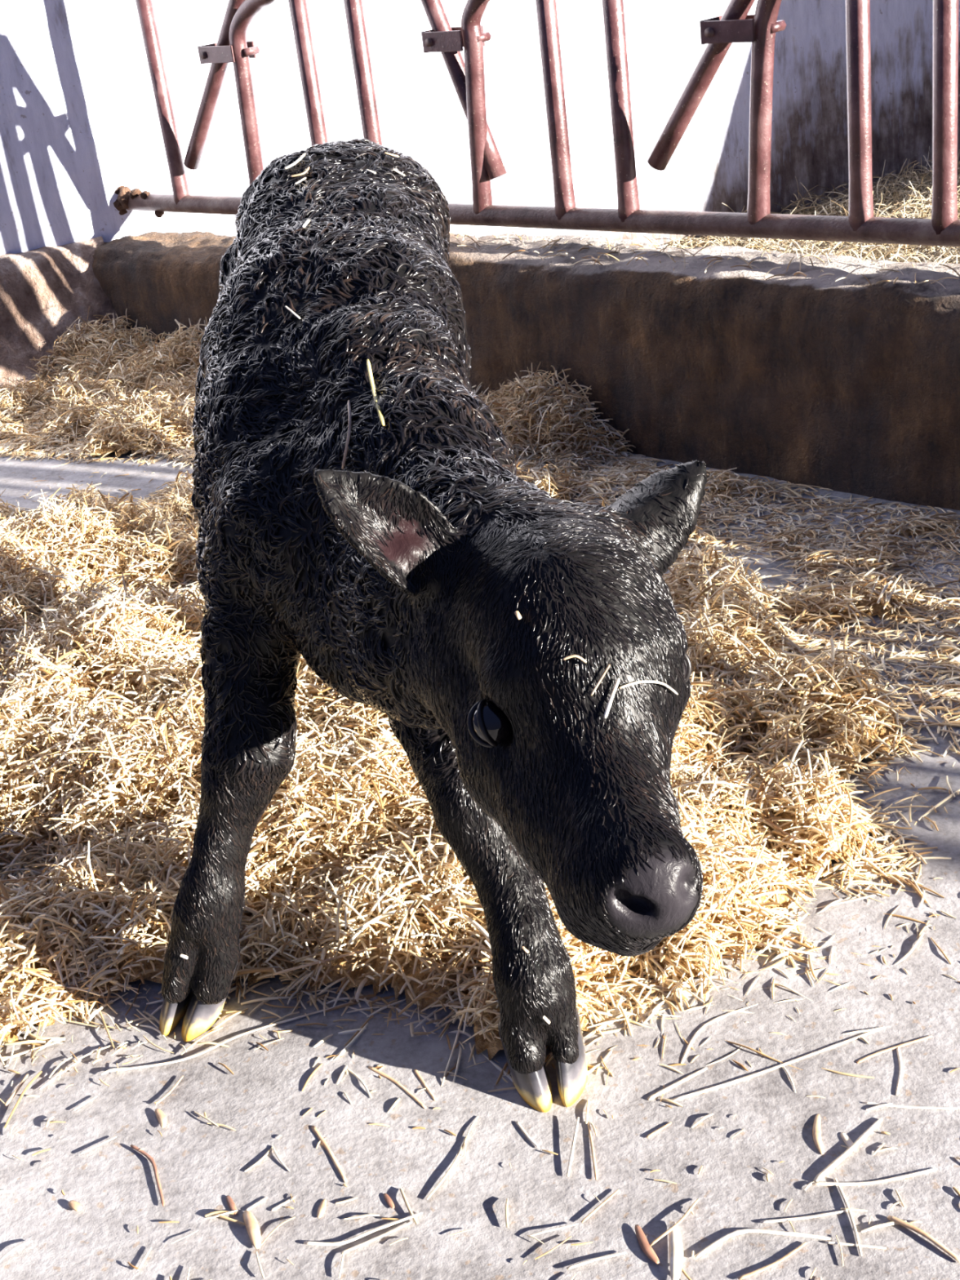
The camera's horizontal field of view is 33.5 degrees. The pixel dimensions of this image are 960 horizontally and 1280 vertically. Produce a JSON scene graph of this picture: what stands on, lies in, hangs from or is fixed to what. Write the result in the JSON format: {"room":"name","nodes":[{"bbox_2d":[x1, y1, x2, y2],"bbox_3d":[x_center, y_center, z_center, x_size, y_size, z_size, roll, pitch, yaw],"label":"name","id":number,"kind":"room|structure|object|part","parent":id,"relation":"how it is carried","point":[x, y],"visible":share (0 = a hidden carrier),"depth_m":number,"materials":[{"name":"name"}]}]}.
{"room":"cattle pen","nodes":[
{"label":"cattle pen","id":0,"kind":"room"},
{"bbox_2d":[0,242,959,1279],"bbox_3d":[2.402,-0.903,3.877,10.200,0.008,10.500,-8,25,0],"label":"floor","id":1,"kind":"structure","parent":0,"point":[198,1163],"depth_m":1.62,"materials":[{"name":"concrete"}]},
{"bbox_2d":[4,1073,28,1106],"bbox_3d":[-0.511,0.496,1.759,0.005,0.003,0.050,0,27,16],"label":"stalk","id":2,"kind":"object","parent":1,"relation":"on","point":[25,1077],"visible":1,"depth_m":1.76,"materials":[{"name":"beige plant"}]},
{"bbox_2d":[0,1040,60,1062],"bbox_3d":[-0.513,0.469,1.818,0.069,0.002,0.004,-16,27,-17],"label":"stalk","id":3,"kind":"object","parent":1,"relation":"on","point":[49,1044],"visible":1,"depth_m":1.82,"materials":[{"name":"beige plant"}]},
{"bbox_2d":[39,1059,81,1089],"bbox_3d":[-0.468,0.483,1.775,0.004,0.002,0.057,14,33,38],"label":"stalk","id":4,"kind":"object","parent":1,"relation":"on","point":[79,1060],"visible":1,"depth_m":1.77,"materials":[{"name":"beige plant"}]},
{"bbox_2d":[67,1200,82,1211],"bbox_3d":[-0.403,0.564,1.589,0.020,0.003,0.009,17,34,41],"label":"husk","id":5,"kind":"object","parent":1,"relation":"on","point":[74,1205],"visible":1,"depth_m":1.59,"materials":[{"name":"beige plant"}]},
{"bbox_2d":[73,1095,97,1111],"bbox_3d":[-0.427,0.502,1.726,0.029,0.002,0.003,-26,31,-34],"label":"stalk","id":6,"kind":"object","parent":1,"relation":"on","point":[93,1098],"visible":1,"depth_m":1.73,"materials":[{"name":"beige plant"}]},
{"bbox_2d":[80,1136,116,1154],"bbox_3d":[-0.399,0.527,1.664,0.040,0.002,0.003,-20,28,-25],"label":"stalk","id":7,"kind":"object","parent":1,"relation":"on","point":[114,1137],"visible":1,"depth_m":1.66,"materials":[{"name":"beige plant"}]},
{"bbox_2d":[137,1247,151,1271],"bbox_3d":[-0.319,0.588,1.515,0.003,0.002,0.028,1,27,17],"label":"stalk","id":8,"kind":"object","parent":1,"relation":"on","point":[150,1248],"visible":1,"depth_m":1.51,"materials":[{"name":"beige plant"}]},
{"bbox_2d":[129,1144,164,1206],"bbox_3d":[-0.333,0.540,1.618,0.014,0.003,0.104,-20,28,-24],"label":"husk","id":9,"kind":"object","parent":1,"relation":"on","point":[149,1157],"visible":1,"depth_m":1.62,"materials":[{"name":"plant"}]},
{"bbox_2d":[154,1108,166,1128],"bbox_3d":[-0.337,0.506,1.690,0.009,0.003,0.033,-17,27,-19],"label":"husk","id":10,"kind":"object","parent":1,"relation":"on","point":[161,1116],"visible":1,"depth_m":1.69,"materials":[{"name":"beige plant"}]},
{"bbox_2d":[155,1075,183,1104],"bbox_3d":[-0.336,0.488,1.728,0.005,0.002,0.047,8,29,29],"label":"stalk","id":11,"kind":"object","parent":1,"relation":"on","point":[180,1078],"visible":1,"depth_m":1.73,"materials":[{"name":"beige plant"}]},
{"bbox_2d":[226,1195,237,1214],"bbox_3d":[-0.244,0.555,1.565,0.006,0.002,0.028,-18,27,-20],"label":"husk","id":12,"kind":"object","parent":1,"relation":"on","point":[231,1204],"visible":1,"depth_m":1.56,"materials":[{"name":"brown plant"}]},
{"bbox_2d":[113,1001,353,1071],"bbox_3d":[-0.266,0.447,1.793,0.296,0.003,0.019,-13,26,-12],"label":"stalk","id":13,"kind":"object","parent":1,"relation":"on","point":[321,1011],"visible":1,"depth_m":1.79,"materials":[{"name":"beige plant"}]},
{"bbox_2d":[242,1210,261,1248],"bbox_3d":[-0.218,0.564,1.531,0.012,0.006,0.052,-16,27,-16],"label":"husk","id":14,"kind":"object","parent":1,"relation":"on","point":[251,1224],"visible":1,"depth_m":1.53,"materials":[{"name":"beige plant"}]},
{"bbox_2d":[245,1196,266,1210],"bbox_3d":[-0.219,0.552,1.562,0.024,0.002,0.004,-25,30,-32],"label":"stalk","id":15,"kind":"object","parent":1,"relation":"on","point":[251,1206],"visible":1,"depth_m":1.56,"materials":[{"name":"beige plant"}]},
{"bbox_2d":[271,1196,295,1211],"bbox_3d":[-0.192,0.551,1.558,0.026,0.002,0.004,-22,29,-28],"label":"stalk","id":16,"kind":"object","parent":1,"relation":"on","point":[293,1197],"visible":1,"depth_m":1.56,"materials":[{"name":"beige plant"}]},
{"bbox_2d":[316,1199,326,1217],"bbox_3d":[-0.153,0.551,1.546,0.007,0.003,0.024,-2,26,11],"label":"husk","id":17,"kind":"object","parent":1,"relation":"on","point":[322,1207],"visible":1,"depth_m":1.54,"materials":[{"name":"beige plant"}]},
{"bbox_2d":[311,1125,346,1182],"bbox_3d":[-0.152,0.519,1.612,0.006,0.003,0.092,-18,27,-21],"label":"stalk","id":18,"kind":"object","parent":1,"relation":"on","point":[314,1129],"visible":1,"depth_m":1.61,"materials":[{"name":"beige plant"}]},
{"bbox_2d":[303,1212,422,1245],"bbox_3d":[-0.110,0.562,1.510,0.115,0.004,0.017,-11,26,-8],"label":"stalk","id":19,"kind":"object","parent":1,"relation":"on","point":[308,1242],"visible":1,"depth_m":1.51,"materials":[{"name":"beige plant"}]},
{"bbox_2d":[340,1221,413,1253],"bbox_3d":[-0.097,0.564,1.504,0.074,0.002,0.004,-17,27,-19],"label":"stalk","id":20,"kind":"object","parent":1,"relation":"on","point":[411,1222],"visible":1,"depth_m":1.50,"materials":[{"name":"beige plant"}]},
{"bbox_2d":[383,1193,394,1208],"bbox_3d":[-0.088,0.544,1.545,0.006,0.002,0.022,-18,27,-20],"label":"husk","id":21,"kind":"object","parent":1,"relation":"on","point":[387,1197],"visible":1,"depth_m":1.54,"materials":[{"name":"brown plant"}]},
{"bbox_2d":[368,1066,426,1108],"bbox_3d":[-0.086,0.473,1.690,0.008,0.003,0.097,-26,31,-34],"label":"stalk","id":22,"kind":"object","parent":1,"relation":"on","point":[371,1068],"visible":1,"depth_m":1.69,"materials":[{"name":"beige plant"}]},
{"bbox_2d":[413,1069,436,1100],"bbox_3d":[-0.058,0.471,1.687,0.004,0.003,0.055,-17,27,-20],"label":"stalk","id":23,"kind":"object","parent":1,"relation":"on","point":[419,1076],"visible":1,"depth_m":1.69,"materials":[{"name":"beige plant"}]},
{"bbox_2d":[440,1023,462,1086],"bbox_3d":[-0.029,0.445,1.727,0.004,0.007,0.105,-1,26,13],"label":"stalk","id":24,"kind":"object","parent":1,"relation":"on","point":[458,1032],"visible":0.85,"depth_m":1.72,"materials":[{"name":"beige plant"}]},
{"bbox_2d":[0,306,959,1084],"bbox_3d":[-0.677,-0.142,2.970,2.103,0.145,3.192,-28,32,-36],"label":"bedding","id":25,"kind":"object","parent":1,"relation":"on","point":[348,853],"visible":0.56,"depth_m":2.19,"materials":[{"name":"beige plant"}]},
{"bbox_2d":[61,788,129,825],"bbox_3d":[-0.518,0.228,2.143,0.102,0.047,0.031,-12,26,-9],"label":"stalk","id":26,"kind":"object","parent":25,"relation":"on","point":[79,803],"visible":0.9,"depth_m":2.12,"materials":[{"name":"beige plant"}]},
{"bbox_2d":[137,666,162,702],"bbox_3d":[-0.497,0.063,2.389,0.007,0.011,0.154,-17,27,-20],"label":"stalk","id":27,"kind":"object","parent":25,"relation":"on","point":[154,690],"visible":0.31,"depth_m":2.35,"materials":[{"name":"beige plant"}]},
{"bbox_2d":[244,895,282,946],"bbox_3d":[-0.261,0.331,1.915,0.016,0.032,0.109,-23,30,-30],"label":"stalk","id":28,"kind":"object","parent":25,"relation":"on","point":[249,902],"visible":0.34,"depth_m":1.94,"materials":[{"name":"beige plant"}]},
{"bbox_2d":[272,943,388,975],"bbox_3d":[-0.172,0.368,1.835,0.137,0.021,0.005,-8,25,-1],"label":"stalk","id":29,"kind":"object","parent":25,"relation":"on","point":[385,944],"visible":1,"depth_m":1.83,"materials":[{"name":"beige plant"}]},
{"bbox_2d":[159,137,707,1112],"bbox_3d":[-0.112,-0.054,1.809,0.636,0.849,1.400,-8,25,0],"label":"calf","id":30,"kind":"object","parent":25,"relation":"on","point":[400,575],"visible":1,"depth_m":1.59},
{"bbox_2d":[179,953,187,959],"bbox_3d":[-0.328,0.350,1.764,0.009,0.007,0.005,-8,25,0],"label":"stalk","id":31,"kind":"object","parent":30,"relation":"on","point":[181,955],"visible":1,"depth_m":1.76,"materials":[{"name":"beige plant"}]},
{"bbox_2d":[284,306,300,319],"bbox_3d":[-0.204,-0.356,1.733,0.003,0.010,0.032,-22,29,-27],"label":"stalk","id":32,"kind":"object","parent":30,"relation":"on","point":[286,307],"visible":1,"depth_m":1.73,"materials":[{"name":"beige plant"}]},
{"bbox_2d":[284,153,306,169],"bbox_3d":[-0.229,-0.594,1.978,0.032,0.014,0.010,-21,29,-26],"label":"stalk","id":33,"kind":"object","parent":30,"relation":"on","point":[302,156],"visible":1,"depth_m":1.98,"materials":[{"name":"beige plant"}]},
{"bbox_2d":[289,167,309,177],"bbox_3d":[-0.221,-0.575,1.960,0.026,0.009,0.010,-14,26,-13],"label":"stalk","id":34,"kind":"object","parent":30,"relation":"on","point":[308,168],"visible":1,"depth_m":1.96,"materials":[{"name":"beige plant"}]},
{"bbox_2d":[295,177,306,184],"bbox_3d":[-0.219,-0.560,1.945,0.016,0.006,0.004,-21,29,-27],"label":"stalk","id":35,"kind":"object","parent":30,"relation":"on","point":[304,178],"visible":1,"depth_m":1.94,"materials":[{"name":"beige plant"}]},
{"bbox_2d":[302,219,310,227],"bbox_3d":[-0.201,-0.482,1.845,0.005,0.006,0.023,0,26,15],"label":"stalk","id":36,"kind":"object","parent":30,"relation":"on","point":[307,221],"visible":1,"depth_m":1.84,"materials":[{"name":"beige plant"}]},
{"bbox_2d":[341,400,351,469],"bbox_3d":[-0.128,-0.203,1.570,0.010,0.050,0.064,-3,26,10],"label":"stalk","id":37,"kind":"object","parent":30,"relation":"on","point":[348,402],"visible":1,"depth_m":1.55,"materials":[{"name":"brown plant"}]},
{"bbox_2d":[365,168,376,173],"bbox_3d":[-0.134,-0.574,1.954,0.005,0.005,0.017,-28,32,-37],"label":"stalk","id":38,"kind":"object","parent":30,"relation":"on","point":[366,170],"visible":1,"depth_m":1.95,"materials":[{"name":"beige plant"}]},
{"bbox_2d":[366,359,384,426],"bbox_3d":[-0.104,-0.244,1.568,0.005,0.037,0.112,-10,26,-5],"label":"stalk","id":39,"kind":"object","parent":30,"relation":"on","point":[368,364],"visible":1,"depth_m":1.57,"materials":[{"name":"beige plant"}]},
{"bbox_2d":[384,151,399,157],"bbox_3d":[-0.111,-0.609,2.000,0.018,0.009,0.005,-12,26,-8],"label":"stalk","id":40,"kind":"object","parent":30,"relation":"on","point":[385,153],"visible":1,"depth_m":2.00,"materials":[{"name":"beige plant"}]},
{"bbox_2d":[392,168,404,176],"bbox_3d":[-0.100,-0.580,1.978,0.016,0.012,0.005,-21,28,-26],"label":"stalk","id":41,"kind":"object","parent":30,"relation":"on","point":[394,170],"visible":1,"depth_m":1.98,"materials":[{"name":"beige plant"}]},
{"bbox_2d":[514,610,521,619],"bbox_3d":[0.030,-0.020,1.266,0.004,0.006,0.008,-17,27,-19],"label":"stalk","id":42,"kind":"object","parent":30,"relation":"on","point":[517,612],"visible":1,"depth_m":1.26,"materials":[{"name":"beige plant"}]},
{"bbox_2d":[521,946,528,953],"bbox_3d":[0.045,0.313,1.607,0.008,0.006,0.004,11,31,34],"label":"stalk","id":43,"kind":"object","parent":30,"relation":"on","point":[524,948],"visible":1,"depth_m":1.61,"materials":[{"name":"beige plant"}]},
{"bbox_2d":[542,1015,550,1024],"bbox_3d":[0.067,0.383,1.606,0.007,0.011,0.005,-8,25,0],"label":"stalk","id":44,"kind":"object","parent":30,"relation":"on","point":[544,1017],"visible":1,"depth_m":1.60,"materials":[{"name":"beige plant"}]},
{"bbox_2d":[562,654,586,662],"bbox_3d":[0.074,0.015,1.239,0.019,0.006,0.004,-1,26,13],"label":"stalk","id":45,"kind":"object","parent":30,"relation":"on","point":[571,655],"visible":1,"depth_m":1.24,"materials":[{"name":"beige plant"}]},
{"bbox_2d":[590,664,610,695],"bbox_3d":[0.094,0.031,1.238,0.021,0.020,0.002,-22,29,-27],"label":"stalk","id":46,"kind":"object","parent":30,"relation":"on","point":[608,666],"visible":1,"depth_m":1.24,"materials":[{"name":"beige plant"}]},
{"bbox_2d":[604,677,620,718],"bbox_3d":[0.102,0.045,1.238,0.004,0.025,0.024,13,32,37],"label":"stalk","id":47,"kind":"object","parent":30,"relation":"on","point":[617,682],"visible":1,"depth_m":1.24,"materials":[{"name":"beige plant"}]},
{"bbox_2d":[618,680,678,694],"bbox_3d":[0.134,0.041,1.257,0.056,0.028,0.005,-21,29,-26],"label":"stalk","id":48,"kind":"object","parent":30,"relation":"attached to","point":[646,681],"visible":1,"depth_m":1.25,"materials":[{"name":"beige plant"}]},
{"bbox_2d":[746,804,813,848],"bbox_3d":[0.364,0.229,1.982,0.006,0.020,0.167,-17,27,-18],"label":"stalk","id":49,"kind":"object","parent":25,"relation":"on","point":[775,826],"visible":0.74,"depth_m":1.96,"materials":[{"name":"beige plant"}]},
{"bbox_2d":[0,460,959,1279],"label":"straw","id":50,"kind":"object","parent":1,"relation":"on","point":[358,1031],"depth_m":1.75,"materials":[{"name":"beige plant"}]},
{"bbox_2d":[92,231,959,510],"bbox_3d":[2.475,-0.009,1.544,10.199,0.423,0.283,16,34,40],"label":"wall","id":51,"kind":"structure","parent":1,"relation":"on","point":[849,384],"depth_m":3.16,"materials":[{"name":"concrete"}]},
{"bbox_2d":[113,0,959,247],"bbox_3d":[2.501,-0.581,1.236,9.808,0.904,0.088,16,34,40],"label":"barrier","id":52,"kind":"object","parent":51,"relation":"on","point":[760,28],"visible":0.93,"depth_m":3.31,"materials":[{"name":"red metal"}]},
{"bbox_3d":[2.565,-0.228,1.379,9.748,0.085,0.048,16,34,40],"label":"rail","id":53,"kind":"part","parent":52,"relation":"part of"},
{"bbox_2d":[229,224,959,288],"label":"straw chaff","id":54,"kind":"object","parent":51,"relation":"on","point":[557,240],"depth_m":3.24,"materials":[{"name":"beige plant"}]},
{"bbox_2d":[515,1120,539,1147],"bbox_3d":[0.047,0.498,1.603,0.004,0.002,0.045,-19,28,-22],"label":"stalk","id":55,"kind":"object","parent":1,"relation":"on","point":[518,1124],"visible":1,"depth_m":1.60,"materials":[{"name":"beige plant"}]},
{"bbox_2d":[566,1116,578,1177],"bbox_3d":[0.092,0.501,1.577,0.004,0.007,0.075,-1,26,13],"label":"stalk","id":56,"kind":"object","parent":1,"relation":"on","point":[571,1157],"visible":1,"depth_m":1.57,"materials":[{"name":"beige plant"}]},
{"bbox_2d":[587,1121,597,1179],"bbox_3d":[0.111,0.503,1.573,0.003,0.002,0.079,-7,25,1],"label":"stalk","id":57,"kind":"object","parent":1,"relation":"on","point":[588,1124],"visible":1,"depth_m":1.57,"materials":[{"name":"beige plant"}]},
{"bbox_2d":[566,1251,626,1269],"bbox_3d":[0.106,0.564,1.449,0.056,0.002,0.004,-12,26,-9],"label":"stalk","id":58,"kind":"object","parent":1,"relation":"on","point":[585,1262],"visible":1,"depth_m":1.45,"materials":[{"name":"beige plant"}]},
{"bbox_2d":[581,1189,619,1222],"bbox_3d":[0.114,0.535,1.507,0.052,0.002,0.003,-28,32,-36],"label":"stalk","id":59,"kind":"object","parent":1,"relation":"on","point":[610,1197],"visible":1,"depth_m":1.50,"materials":[{"name":"beige plant"}]},
{"bbox_2d":[635,1224,659,1263],"bbox_3d":[0.151,0.553,1.458,0.010,0.003,0.050,-14,26,-14],"label":"husk","id":60,"kind":"object","parent":1,"relation":"on","point":[642,1240],"visible":1,"depth_m":1.46,"materials":[{"name":"brown plant"}]},
{"bbox_2d":[645,1121,671,1137],"bbox_3d":[0.178,0.488,1.587,0.031,0.002,0.004,-22,29,-27],"label":"stalk","id":61,"kind":"object","parent":1,"relation":"on","point":[670,1122],"visible":1,"depth_m":1.58,"materials":[{"name":"beige plant"}]},
{"bbox_2d":[649,1198,699,1246],"bbox_3d":[0.182,0.539,1.475,0.072,0.005,0.008,-28,32,-37],"label":"stalk","id":62,"kind":"object","parent":1,"relation":"on","point":[695,1202],"visible":1,"depth_m":1.47,"materials":[{"name":"beige plant"}]},
{"bbox_2d":[668,1222,683,1279],"bbox_3d":[0.178,0.553,1.445,0.013,0.005,0.070,-4,26,7],"label":"husk","id":63,"kind":"object","parent":1,"relation":"on","point":[675,1243],"visible":1,"depth_m":1.44,"materials":[{"name":"beige plant"}]},
{"bbox_2d":[647,1067,707,1100],"bbox_3d":[0.204,0.457,1.643,0.075,0.003,0.005,-20,28,-25],"label":"stalk","id":64,"kind":"object","parent":1,"relation":"on","point":[691,1076],"visible":1,"depth_m":1.64,"materials":[{"name":"beige plant"}]},
{"bbox_2d":[680,1003,758,1063],"bbox_3d":[0.254,0.416,1.712,0.136,0.004,0.025,-26,31,-33],"label":"stalk","id":65,"kind":"object","parent":1,"relation":"on","point":[699,1030],"visible":1,"depth_m":1.71,"materials":[{"name":"beige plant"}]},
{"bbox_2d":[694,1228,831,1258],"bbox_3d":[0.255,0.544,1.448,0.124,0.003,0.026,-8,25,0],"label":"stalk","id":66,"kind":"object","parent":1,"relation":"on","point":[737,1232],"visible":1,"depth_m":1.45,"materials":[{"name":"beige plant"}]},
{"bbox_2d":[737,1241,807,1279],"bbox_3d":[0.263,0.555,1.422,0.075,0.002,0.007,-18,27,-21],"label":"stalk","id":67,"kind":"object","parent":1,"relation":"on","point":[792,1252],"visible":1,"depth_m":1.42,"materials":[{"name":"beige plant"}]},
{"bbox_2d":[671,1026,884,1101],"bbox_3d":[0.311,0.439,1.649,0.249,0.003,0.009,-14,26,-14],"label":"stalk","id":68,"kind":"object","parent":1,"relation":"on","point":[745,1077],"visible":1,"depth_m":1.64,"materials":[{"name":"beige plant"}]},
{"bbox_2d":[760,1209,848,1223],"bbox_3d":[0.299,0.530,1.465,0.082,0.002,0.005,-8,25,0],"label":"stalk","id":69,"kind":"object","parent":1,"relation":"on","point":[842,1211],"visible":1,"depth_m":1.46,"materials":[{"name":"beige plant"}]},
{"bbox_2d":[661,146,959,263],"bbox_3d":[1.329,-1.019,4.235,2.244,0.152,2.808,7,29,28],"label":"hay","id":70,"kind":"object","parent":1,"relation":"on","point":[913,199],"visible":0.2,"depth_m":4.73},
{"bbox_2d":[812,1114,824,1154],"bbox_3d":[0.329,0.481,1.556,0.010,0.004,0.055,-3,26,9],"label":"husk","id":71,"kind":"object","parent":1,"relation":"on","point":[816,1134],"visible":1,"depth_m":1.55,"materials":[{"name":"beige plant"}]},
{"bbox_2d":[813,1117,883,1182],"bbox_3d":[0.356,0.489,1.531,0.108,0.005,0.008,-27,31,-35],"label":"stalk","id":72,"kind":"object","parent":1,"relation":"on","point":[833,1164],"visible":1,"depth_m":1.52,"materials":[{"name":"beige plant"}]},
{"bbox_2d":[840,1132,856,1151],"bbox_3d":[0.356,0.486,1.542,0.007,0.003,0.027,-13,26,-12],"label":"husk","id":73,"kind":"object","parent":1,"relation":"on","point":[846,1140],"visible":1,"depth_m":1.54,"materials":[{"name":"beige plant"}]},
{"bbox_2d":[814,891,884,908],"bbox_3d":[0.435,0.310,1.886,0.093,0.003,0.005,-12,26,-8],"label":"stalk","id":74,"kind":"object","parent":1,"relation":"on","point":[875,894],"visible":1,"depth_m":1.89,"materials":[{"name":"beige plant"}]},
{"bbox_2d":[825,1241,886,1248],"bbox_3d":[0.337,0.542,1.429,0.053,0.002,0.003,0,26,15],"label":"stalk","id":75,"kind":"object","parent":1,"relation":"on","point":[828,1242],"visible":1,"depth_m":1.43,"materials":[{"name":"beige plant"}]},
{"bbox_2d":[811,1168,937,1186],"bbox_3d":[0.370,0.506,1.495,0.119,0.002,0.011,-7,25,1],"label":"stalk","id":76,"kind":"object","parent":1,"relation":"on","point":[900,1177],"visible":1,"depth_m":1.49,"materials":[{"name":"beige plant"}]},
{"bbox_2d":[878,677,900,696],"bbox_3d":[0.596,0.065,2.354,0.014,0.002,0.130,-15,26,-15],"label":"stalk","id":77,"kind":"object","parent":1,"relation":"on","point":[892,688],"visible":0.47,"depth_m":2.34,"materials":[{"name":"beige plant"}]},
{"bbox_2d":[856,1035,932,1063],"bbox_3d":[0.429,0.423,1.652,0.090,0.002,0.006,-15,26,-15],"label":"stalk","id":78,"kind":"object","parent":1,"relation":"on","point":[931,1036],"visible":1,"depth_m":1.65,"materials":[{"name":"beige plant"}]},
{"bbox_2d":[895,1047,902,1095],"bbox_3d":[0.426,0.438,1.621,0.006,0.002,0.071,0,26,16],"label":"stalk","id":79,"kind":"object","parent":1,"relation":"on","point":[899,1054],"visible":1,"depth_m":1.62,"materials":[{"name":"beige plant"}]},
{"bbox_2d":[862,1102,958,1109],"bbox_3d":[0.425,0.461,1.575,0.091,0.002,0.005,0,26,15],"label":"stalk","id":80,"kind":"object","parent":1,"relation":"on","point":[866,1103],"visible":1,"depth_m":1.57,"materials":[{"name":"beige plant"}]},
{"bbox_2d":[906,694,938,743],"bbox_3d":[0.624,0.111,2.249,0.004,0.002,0.146,-7,25,1],"label":"stalk","id":81,"kind":"object","parent":1,"relation":"on","point":[908,695],"visible":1,"depth_m":2.25,"materials":[{"name":"beige plant"}]},
{"bbox_2d":[887,1215,959,1262],"bbox_3d":[0.399,0.534,1.425,0.008,0.005,0.077,-26,31,-34],"label":"stalk","id":82,"kind":"object","parent":1,"relation":"on","point":[903,1223],"visible":1,"depth_m":1.43,"materials":[{"name":"beige plant"}]},
{"bbox_2d":[0,0,959,254],"bbox_3d":[0.698,-2.815,4.657,7.600,3.200,0.263,-15,26,-14],"label":"wall","id":83,"kind":"structure","parent":0,"point":[79,121],"depth_m":4.72,"materials":[{"name":"white paint"}]},
{"bbox_2d":[0,235,124,403],"bbox_3d":[-2.236,-0.624,4.192,2.600,0.373,0.322,-15,26,-14],"label":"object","id":84,"kind":"structure","parent":83,"relation":"attached to","point":[43,291],"depth_m":4.45,"materials":[{"name":"concrete"}]}
]}

